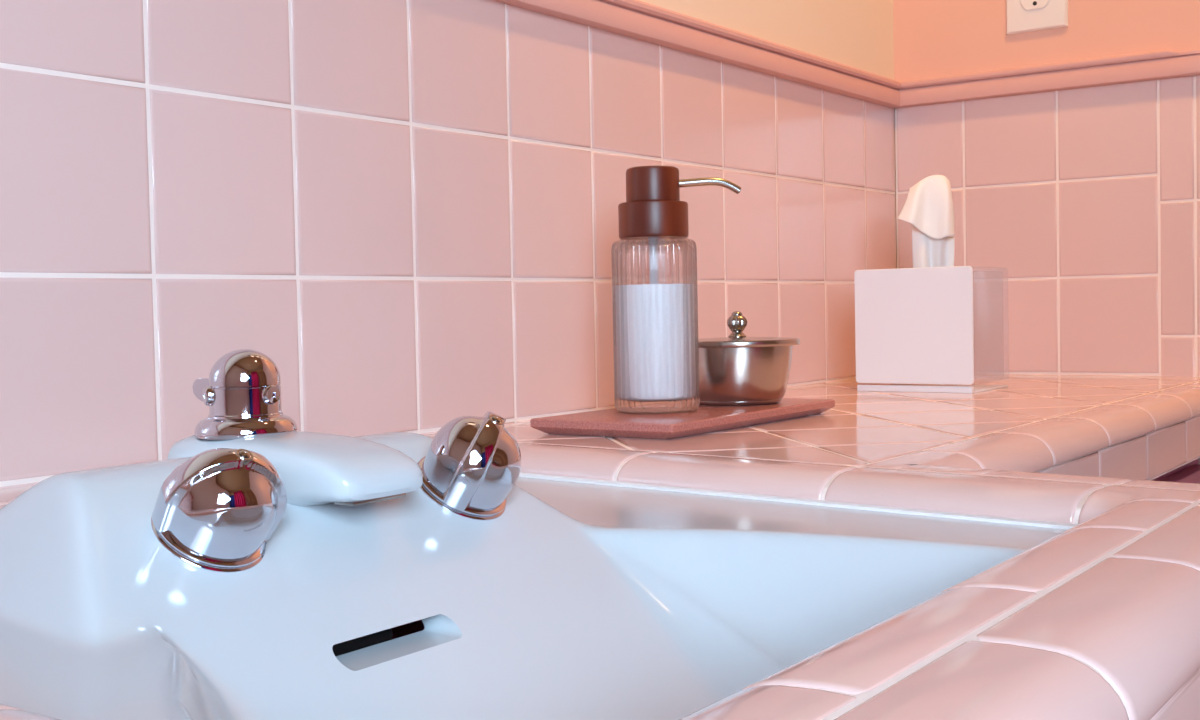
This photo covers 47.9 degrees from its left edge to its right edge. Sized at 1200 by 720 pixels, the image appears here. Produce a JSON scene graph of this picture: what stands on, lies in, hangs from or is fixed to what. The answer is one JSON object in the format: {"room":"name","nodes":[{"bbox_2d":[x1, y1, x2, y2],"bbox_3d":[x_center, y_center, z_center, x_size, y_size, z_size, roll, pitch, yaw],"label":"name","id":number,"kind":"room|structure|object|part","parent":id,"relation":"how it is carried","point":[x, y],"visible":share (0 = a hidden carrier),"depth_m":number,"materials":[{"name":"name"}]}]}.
{"room":"bathroom","nodes":[
{"label":"bathroom","id":0,"kind":"room"},
{"bbox_2d":[0,0,895,488],"bbox_3d":[-0.251,-0.292,0.860,0.080,2.420,2.154,0,3,35],"label":"wall","id":1,"kind":"structure","parent":0,"point":[409,208],"depth_m":0.94,"materials":[{"name":"pink tile"}]},
{"bbox_2d":[495,0,900,108],"bbox_3d":[-0.236,-0.278,0.800,0.015,0.031,2.074,0,3,35],"label":"trim","id":2,"kind":"structure","parent":1,"relation":"attached to","point":[637,19],"depth_m":1.28,"materials":[{"name":"pink tile"}]},
{"bbox_2d":[893,0,1199,463],"bbox_3d":[1.144,-0.333,1.138,2.030,2.420,0.080,0,3,35],"label":"wall","id":3,"kind":"structure","parent":0,"point":[1086,200],"depth_m":1.53,"materials":[{"name":"pink tile"}]},
{"bbox_2d":[1006,0,1067,34],"bbox_3d":[0.497,-0.434,1.540,0.070,0.114,0.008,0,3,35],"label":"electrical outlet","id":4,"kind":"object","parent":3,"relation":"attached to","point":[1022,16],"visible":1,"depth_m":1.54,"materials":[{"name":"white plastic"}]},
{"bbox_2d":[1020,0,1048,9],"bbox_3d":[0.496,-0.414,1.538,0.034,0.028,0.002,0,3,35],"label":"receptacle","id":5,"kind":"object","parent":4,"relation":"attached to","point":[1024,4],"depth_m":1.54,"materials":[{"name":"white plastic"}]},
{"bbox_2d":[897,49,1199,107],"bbox_3d":[0.503,-0.322,1.537,0.362,0.031,0.015,0,3,35],"label":"trim","id":6,"kind":"structure","parent":3,"relation":"attached to","point":[1164,63],"depth_m":1.53,"materials":[{"name":"pink tile"}]},
{"bbox_3d":[0.578,0.947,0.285,1.950,0.050,2.074,0,3,35],"label":"floor","id":7,"kind":"structure","parent":0,"visible":0},
{"bbox_2d":[392,459,1199,638],"bbox_3d":[0.078,0.517,0.752,0.549,0.797,1.850,0,3,35],"label":"vanity cabinet","id":8,"kind":"object","parent":7,"relation":"on","point":[1189,472],"visible":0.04,"depth_m":1.33,"materials":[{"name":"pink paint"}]},
{"bbox_2d":[0,375,1199,719],"bbox_3d":[0.060,0.088,0.730,0.580,0.061,1.875,0,3,35],"label":"countertop","id":9,"kind":"structure","parent":8,"relation":"on","point":[1099,619],"depth_m":0.60,"materials":[{"name":"pink tile"}]},
{"bbox_2d":[0,349,1066,719],"bbox_3d":[-0.053,0.082,0.555,0.417,0.176,0.492,0,3,35],"label":"sink","id":10,"kind":"object","parent":9,"relation":"in","point":[265,568],"visible":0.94,"depth_m":0.53,"materials":[{"name":"porcelain"},{"name":"chrome"}]},
{"bbox_3d":[-0.172,0.014,0.596,0.019,0.011,0.005,0,3,33],"label":"lever","id":11,"kind":"part","parent":10,"relation":"part of","materials":[{"name":"silver metal"}]},
{"bbox_3d":[-0.144,0.065,0.498,0.038,0.029,0.043,0,3,35],"label":"handle","id":12,"kind":"part","parent":10,"relation":"part of","materials":[{"name":"silver metal"}]},
{"bbox_3d":[-0.139,0.052,0.493,0.042,0.041,0.046,0,3,35],"label":"faucet handle","id":13,"kind":"part","parent":10,"relation":"part of","materials":[{"name":"silver metal"}]},
{"bbox_2d":[334,493,405,505],"bbox_3d":[-0.093,0.056,0.545,0.011,0.002,0.030,0,3,35],"label":"outlet","id":14,"kind":"object","parent":10,"relation":"attached to","point":[342,499],"depth_m":0.53,"materials":[{"name":"white ceramic"}]},
{"bbox_3d":[-0.064,0.059,0.612,0.040,0.031,0.045,0,3,35],"label":"handle","id":15,"kind":"part","parent":10,"relation":"part of","materials":[{"name":"silver metal"}]},
{"bbox_3d":[-0.058,0.045,0.607,0.045,0.044,0.044,0,3,35],"label":"faucet handle","id":16,"kind":"part","parent":10,"relation":"part of","materials":[{"name":"silver metal"}]},
{"bbox_2d":[530,398,834,438],"bbox_3d":[0.069,0.042,1.011,0.119,0.011,0.242,0,3,35],"label":"tray","id":17,"kind":"object","parent":9,"relation":"on","point":[707,418],"visible":0.84,"depth_m":0.94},
{"bbox_2d":[611,166,740,413],"bbox_3d":[0.052,-0.052,0.991,0.090,0.177,0.062,-3,2,-31],"label":"soap dispenser","id":18,"kind":"object","parent":17,"relation":"on","point":[655,324],"visible":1,"depth_m":0.96,"materials":[{"name":"ribbed clear glass"},{"name":"brown plastic"},{"name":"metal"}]},
{"bbox_2d":[611,238,699,413],"bbox_3d":[0.040,-0.028,0.985,0.062,0.131,0.062,0,3,35],"label":"bottle","id":19,"kind":"object","parent":18,"relation":"attached to","point":[655,324],"depth_m":0.96,"materials":[{"name":"clear glass"}]},
{"bbox_2d":[693,311,799,405],"bbox_3d":[0.108,-0.002,1.055,0.097,0.072,0.097,0,3,35],"label":"lidded pot","id":20,"kind":"object","parent":17,"relation":"on","point":[736,369],"visible":0.91,"depth_m":1.02,"materials":[{"name":"silver metal"}]},
{"bbox_3d":[0.107,-0.028,1.054,0.016,0.021,0.016,0,3,35],"label":"knob","id":21,"kind":"part","parent":20,"relation":"part of","materials":[{"name":"grey metal"}]},
{"bbox_2d":[693,345,792,405],"bbox_3d":[0.108,0.011,1.056,0.086,0.045,0.086,0,3,35],"label":"bowl","id":22,"kind":"object","parent":20,"relation":"attached to","point":[727,375],"depth_m":1.02,"materials":[{"name":"silver metal"}]},
{"bbox_3d":[0.107,-0.015,1.055,0.097,0.007,0.097,0,3,35],"label":"lid","id":23,"kind":"part","parent":20,"relation":"part of","materials":[{"name":"silver metal"}]},
{"bbox_2d":[854,266,1008,392],"bbox_3d":[0.332,-0.031,1.349,0.120,0.120,0.104,0,3,35],"label":"tissue box cover","id":24,"kind":"object","parent":9,"relation":"on","point":[914,327],"visible":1,"depth_m":1.30,"materials":[{"name":"white plastic"}]},
{"bbox_2d":[897,175,954,267],"bbox_3d":[0.324,-0.132,1.343,0.057,0.104,0.024,-1,2,8],"label":"tissue","id":25,"kind":"object","parent":24,"relation":"in","point":[928,206],"visible":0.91,"depth_m":1.34,"materials":[{"name":"white paper"}]},
{"bbox_3d":[0.206,0.069,0.626,0.223,0.020,1.873,0,3,35],"label":"edge trim","id":26,"kind":"part","parent":9,"relation":"part of","materials":[{"name":"pink tile"}]},
{"bbox_3d":[0.530,0.437,1.279,0.022,0.637,0.400,0,3,35],"label":"door","id":27,"kind":"part","parent":8,"relation":"part of","materials":[{"name":"red paint"}]}
]}

